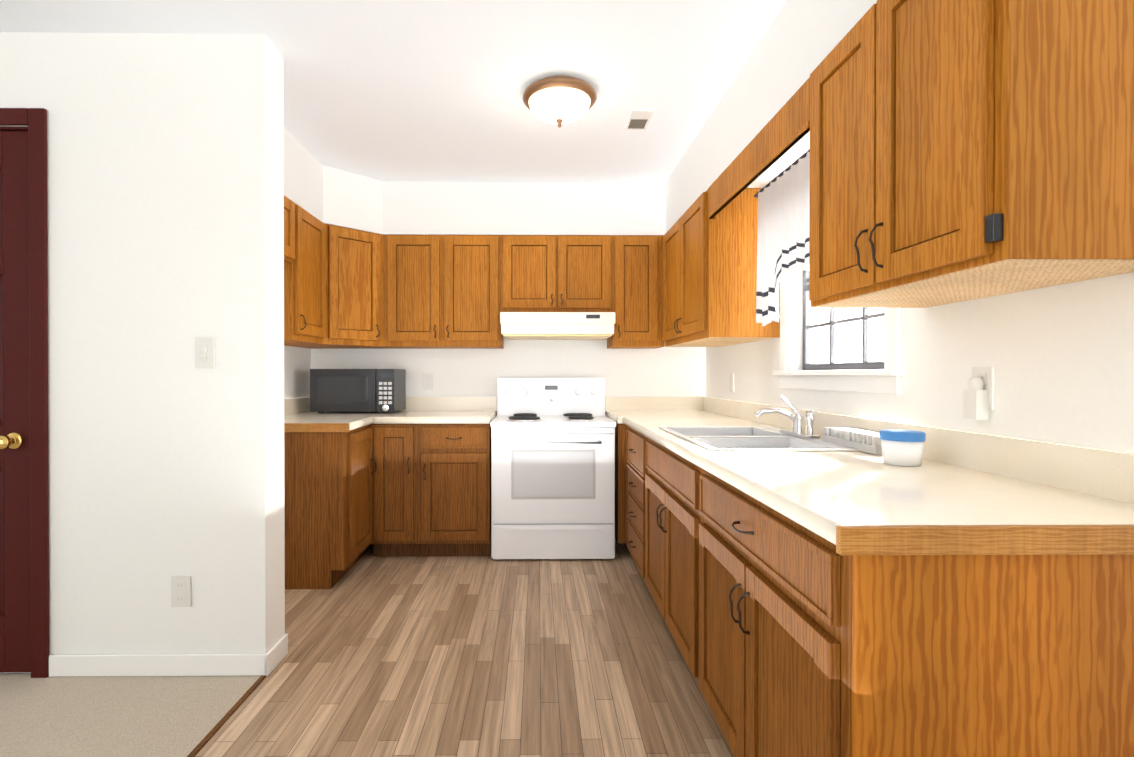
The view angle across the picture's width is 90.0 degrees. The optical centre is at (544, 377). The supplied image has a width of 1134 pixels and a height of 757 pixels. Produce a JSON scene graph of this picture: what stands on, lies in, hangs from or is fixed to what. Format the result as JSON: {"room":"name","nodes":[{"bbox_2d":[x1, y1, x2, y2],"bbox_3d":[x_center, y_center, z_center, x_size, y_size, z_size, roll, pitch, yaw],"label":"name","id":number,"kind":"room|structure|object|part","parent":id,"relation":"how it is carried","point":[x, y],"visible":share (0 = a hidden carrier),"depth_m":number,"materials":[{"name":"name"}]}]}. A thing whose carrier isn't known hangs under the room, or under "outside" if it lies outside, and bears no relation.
{"room":"kitchen","nodes":[
{"label":"kitchen","id":0,"kind":"room"},
{"bbox_2d":[0,673,266,756],"bbox_3d":[-2.600,1.176,-0.251,3.135,0.056,4.855,0,0,-1],"label":"floor carpet","id":1,"kind":"object","parent":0,"point":[134,716],"visible":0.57,"depth_m":1.92,"materials":[{"name":"beige carpet"}]},
{"bbox_2d":[0,32,284,655],"bbox_3d":[-2.632,-0.083,2.232,3.127,2.450,0.165,0,0,-1],"label":"wall","id":2,"kind":"structure","parent":0,"point":[165,190],"depth_m":2.16,"materials":[{"name":"paint"}]},
{"bbox_2d":[0,131,30,672],"bbox_3d":[-2.351,0.097,2.145,0.778,2.067,0.114,0,0,-1],"label":"entry door","id":3,"kind":"structure","parent":2,"relation":"in","point":[15,648],"depth_m":2.16,"materials":[{"name":"red wood"}]},
{"bbox_2d":[0,108,48,677],"bbox_3d":[-2.352,0.063,2.227,0.934,2.157,0.183,0,0,-1],"label":"door frame","id":4,"kind":"structure","parent":2,"relation":"attached to","point":[34,120],"depth_m":2.14,"materials":[{"name":"brown wood"}]},
{"bbox_2d":[49,634,287,676],"bbox_3d":[-2.625,1.099,2.231,3.141,0.084,0.179,0,0,-1],"label":"baseboard","id":5,"kind":"structure","parent":2,"relation":"attached to","point":[269,661],"depth_m":2.15,"materials":[{"name":"white wood"}]},
{"bbox_2d":[171,576,190,606],"bbox_3d":[-1.385,0.817,2.160,0.072,0.116,0.010,0,0,-1],"label":"outlet","id":6,"kind":"object","parent":2,"relation":"attached to","point":[180,591],"visible":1,"depth_m":2.16,"materials":[{"name":"white plastic"}]},
{"bbox_2d":[195,337,214,367],"bbox_3d":[-1.291,-0.093,2.154,0.072,0.116,0.016,0,0,-1],"label":"switch plate","id":7,"kind":"object","parent":2,"relation":"attached to","point":[204,352],"visible":1,"depth_m":2.15,"materials":[{"name":"white plastic"}]},
{"bbox_2d":[284,346,310,398],"bbox_3d":[-1.747,-0.088,3.225,0.120,2.450,1.800,0,0,-1],"label":"wall","id":8,"kind":"structure","parent":0,"point":[297,364],"depth_m":3.88,"materials":[{"name":"paint"}]},
{"bbox_2d":[284,195,325,343],"bbox_3d":[-1.497,-0.577,2.921,0.367,0.750,1.185,0,0,-1],"label":"upper cabinet","id":9,"kind":"object","parent":8,"relation":"attached to","point":[304,276],"visible":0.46,"depth_m":3.19,"materials":[{"name":"brown wood"}]},
{"bbox_2d":[0,0,785,181],"bbox_3d":[-0.480,-1.341,0.808,7.400,0.080,6.950,0,0,-1],"label":"ceiling","id":10,"kind":"structure","parent":0,"point":[409,90],"depth_m":2.40,"materials":[{"name":"paint"}]},
{"bbox_2d":[523,75,596,127],"bbox_3d":[0.070,-1.226,2.599,0.340,0.166,0.340,0,0,-1],"label":"ceiling light","id":11,"kind":"object","parent":10,"relation":"attached to","point":[560,100],"visible":1,"depth_m":2.51,"materials":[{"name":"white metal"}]},
{"bbox_2d":[625,109,653,129],"bbox_3d":[0.482,-1.307,2.884,0.110,0.007,0.220,0,0,-1],"label":"ceiling vent","id":12,"kind":"object","parent":10,"relation":"in","point":[638,119],"visible":0.98,"depth_m":2.88,"materials":[{"name":"silver metal"}]},
{"bbox_2d":[195,538,734,756],"bbox_3d":[0.720,1.174,0.834,5.000,0.050,6.950,0,0,-1],"label":"floor","id":13,"kind":"structure","parent":0,"point":[437,656],"depth_m":2.20,"materials":[{"name":"laminate"}]},
{"bbox_2d":[284,424,383,588],"bbox_3d":[-1.337,0.715,3.275,0.696,0.844,0.475,0,0,-1],"label":"base cabinet","id":14,"kind":"object","parent":13,"relation":"on","point":[353,497],"depth_m":3.04,"materials":[{"name":"brown wood"}]},
{"bbox_2d":[284,397,496,431],"bbox_3d":[-1.014,0.218,3.580,1.349,0.146,1.103,0,0,-1],"label":"countertop","id":15,"kind":"structure","parent":14,"relation":"on","point":[299,416],"depth_m":3.62,"materials":[{"name":"laminate"}]},
{"bbox_2d":[310,369,405,412],"bbox_3d":[-1.280,0.093,3.930,0.560,0.298,0.322,0,0,-1],"label":"microwave","id":16,"kind":"object","parent":15,"relation":"on","point":[357,390],"visible":1,"depth_m":3.77,"materials":[{"name":"black plastic"}]},
{"bbox_2d":[384,424,419,555],"bbox_3d":[-0.935,0.713,3.790,0.295,0.844,0.689,0,0,-1],"label":"base cabinet","id":17,"kind":"object","parent":13,"relation":"on","point":[401,441],"depth_m":3.50,"materials":[{"name":"brown wood"}]},
{"bbox_2d":[420,424,490,555],"bbox_3d":[-0.566,0.712,3.820,0.445,0.844,0.637,0,0,-1],"label":"base cabinet","id":18,"kind":"object","parent":13,"relation":"on","point":[455,459],"depth_m":3.51,"materials":[{"name":"brown wood"}]},
{"bbox_2d":[490,378,615,558],"bbox_3d":[0.053,0.570,3.790,0.776,1.128,0.678,0,0,-1],"label":"stove","id":19,"kind":"object","parent":13,"relation":"on","point":[552,468],"visible":1,"depth_m":3.50,"materials":[{"name":"white metal"}]},
{"bbox_2d":[615,423,618,542],"bbox_3d":[0.820,0.712,3.845,0.727,0.844,0.620,0,0,-1],"label":"base cabinet","id":20,"kind":"object","parent":13,"relation":"on","point":[617,425],"depth_m":3.56,"materials":[{"name":"brown wood"}]},
{"bbox_2d":[619,424,642,568],"bbox_3d":[0.842,0.716,3.181,0.698,0.844,0.706,0,0,-1],"label":"base cabinet","id":21,"kind":"object","parent":13,"relation":"on","point":[628,437],"depth_m":3.31,"materials":[{"name":"brown wood"}]},
{"bbox_2d":[639,435,691,670],"bbox_3d":[0.851,0.720,2.362,0.698,0.844,0.932,0,0,-1],"label":"base cabinet","id":22,"kind":"object","parent":13,"relation":"on","point":[664,475],"depth_m":2.32,"materials":[{"name":"brown wood"}]},
{"bbox_2d":[691,463,1133,756],"bbox_3d":[0.862,0.724,1.440,0.698,0.844,0.912,0,0,-1],"label":"base cabinet","id":23,"kind":"object","parent":13,"relation":"on","point":[792,638],"depth_m":0.98,"materials":[{"name":"brown wood"}]},
{"bbox_2d":[605,397,1133,554],"bbox_3d":[0.830,0.223,2.562,0.735,0.146,3.181,0,0,-1],"label":"countertop","id":24,"kind":"structure","parent":23,"relation":"on","point":[958,492],"depth_m":1.27,"materials":[{"name":"laminate"}]},
{"bbox_2d":[659,427,858,450],"bbox_3d":[0.833,0.335,2.351,0.540,0.181,0.840,0,0,-1],"label":"sink","id":25,"kind":"object","parent":24,"relation":"in","point":[741,439],"visible":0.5,"depth_m":2.34,"materials":[{"name":"silver metal"}]},
{"bbox_2d":[754,395,819,438],"bbox_3d":[0.984,0.158,2.352,0.200,0.169,0.250,0,0,-1],"label":"faucet","id":26,"kind":"object","parent":24,"relation":"on","point":[798,425],"visible":1,"depth_m":2.34,"materials":[{"name":"silver metal"}]},
{"bbox_2d":[823,427,881,454],"bbox_3d":[1.121,0.221,2.009,0.102,0.060,0.340,0,0,-1],"label":"mat","id":27,"kind":"object","parent":24,"relation":"on","point":[866,441],"visible":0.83,"depth_m":1.97,"materials":[{"name":"grey plastic"}]},
{"bbox_2d":[879,429,925,465],"bbox_3d":[1.046,0.205,1.658,0.116,0.095,0.116,0,0,-1],"label":"tub","id":28,"kind":"object","parent":24,"relation":"on","point":[902,447],"visible":1,"depth_m":1.62,"materials":[{"name":"white plastic"}]},
{"bbox_2d":[311,337,705,396],"bbox_3d":[-0.258,-0.093,4.202,3.120,2.450,0.120,0,0,-1],"label":"wall","id":29,"kind":"structure","parent":0,"point":[670,372],"depth_m":4.14,"materials":[{"name":"paint"}]},
{"bbox_2d":[284,223,379,348],"bbox_3d":[-1.387,-0.581,3.820,0.606,0.750,0.608,0,0,-1],"label":"upper cabinet","id":30,"kind":"object","parent":29,"relation":"attached to","point":[352,255],"depth_m":3.64,"materials":[{"name":"brown wood"}]},
{"bbox_2d":[423,374,432,389],"bbox_3d":[-0.847,0.032,4.128,0.072,0.116,0.010,0,0,-1],"label":"outlet","id":31,"kind":"object","parent":29,"relation":"attached to","point":[427,381],"visible":1,"depth_m":4.12,"materials":[{"name":"white plastic"}]},
{"bbox_2d":[372,234,511,348],"bbox_3d":[-0.684,-0.582,3.935,0.925,0.750,0.394,0,0,-1],"label":"upper cabinet","id":32,"kind":"object","parent":29,"relation":"attached to","point":[423,291],"depth_m":3.80,"materials":[{"name":"brown wood"}]},
{"bbox_2d":[512,235,615,314],"bbox_3d":[0.082,-0.690,3.971,0.755,0.534,0.338,0,0,-1],"label":"upper cabinet","id":33,"kind":"object","parent":29,"relation":"attached to","point":[551,273],"depth_m":3.81,"materials":[{"name":"brown wood"}]},
{"bbox_2d":[500,312,614,339],"bbox_3d":[0.084,-0.343,3.890,0.742,0.153,0.503,0,0,-1],"label":"range hood","id":34,"kind":"object","parent":33,"relation":"attached to","point":[557,325],"visible":1,"depth_m":3.66,"materials":[{"name":"beige metal"}]},
{"bbox_2d":[607,235,664,348],"bbox_3d":[0.599,-0.582,3.977,0.426,0.750,0.338,0,0,-1],"label":"upper cabinet","id":35,"kind":"object","parent":29,"relation":"attached to","point":[638,324],"depth_m":3.82,"materials":[{"name":"brown wood"}]},
{"bbox_2d":[284,0,876,235],"bbox_3d":[-0.241,-1.131,2.575,2.877,0.356,3.117,0,0,-1],"label":"soffit","id":36,"kind":"structure","parent":0,"point":[799,41],"depth_m":3.60,"materials":[{"name":"paint"}]},
{"bbox_2d":[708,77,809,218],"bbox_3d":[0.846,-0.871,2.318,0.042,0.155,1.061,0,0,-1],"label":"valance board","id":37,"kind":"object","parent":36,"relation":"attached to","point":[784,130],"visible":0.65,"depth_m":2.14,"materials":[{"name":"brown wood"}]},
{"bbox_2d":[706,272,1133,452],"bbox_3d":[1.291,-0.076,0.759,0.140,2.450,6.800,0,0,-1],"label":"wall","id":38,"kind":"structure","parent":0,"point":[1060,358],"depth_m":1.47,"materials":[{"name":"paint"}]},
{"bbox_2d":[663,188,779,346],"bbox_3d":[0.980,-0.578,3.342,0.417,0.752,0.978,0,0,-1],"label":"upper cabinet","id":39,"kind":"object","parent":38,"relation":"attached to","point":[709,280],"visible":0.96,"depth_m":2.86,"materials":[{"name":"brown wood"}]},
{"bbox_2d":[729,374,733,391],"bbox_3d":[1.181,0.035,3.579,0.010,0.116,0.072,0,0,-1],"label":"electrical outlet","id":40,"kind":"object","parent":38,"relation":"attached to","point":[731,382],"visible":1,"depth_m":3.57,"materials":[{"name":"white plastic"}]},
{"bbox_2d":[773,270,903,393],"bbox_3d":[1.245,-0.436,2.382,0.175,0.985,0.960,0,0,-1],"label":"window","id":41,"kind":"structure","parent":38,"relation":"in","point":[886,379],"depth_m":2.50,"materials":[{"name":"white"}]},
{"bbox_2d":[754,149,846,325],"bbox_3d":[1.106,-0.562,2.305,0.181,0.652,0.934,0,0,-1],"label":"window curtain","id":42,"kind":"object","parent":41,"relation":"hanging from","point":[783,234],"visible":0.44,"depth_m":2.48,"materials":[{"name":"white fabric"}]},
{"bbox_3d":[1.275,-0.438,2.382,0.025,0.814,0.762,0,0,-1],"label":"window sash","id":43,"kind":"part","parent":41,"relation":"part of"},
{"bbox_2d":[809,0,1133,307],"bbox_3d":[1.002,-0.581,1.413,0.417,0.727,0.750,0,0,-1],"label":"upper cabinet","id":44,"kind":"object","parent":38,"relation":"attached to","point":[963,150],"visible":1,"depth_m":1.14,"materials":[{"name":"brown wood"}]},
{"bbox_2d":[963,367,994,419],"bbox_3d":[1.188,0.044,1.558,0.043,0.143,0.072,0,0,-1],"label":"outlet","id":45,"kind":"object","parent":38,"relation":"attached to","point":[978,398],"visible":1,"depth_m":1.54,"materials":[{"name":"white plastic"}]},
{"label":"outside","id":46,"kind":"structure","parent":0,"visible":0},
{"bbox_2d":[817,308,884,369],"bbox_3d":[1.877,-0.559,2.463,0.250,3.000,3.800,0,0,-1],"label":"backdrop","id":47,"kind":"structure","parent":46,"point":[848,343],"depth_m":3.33,"materials":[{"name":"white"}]}
]}

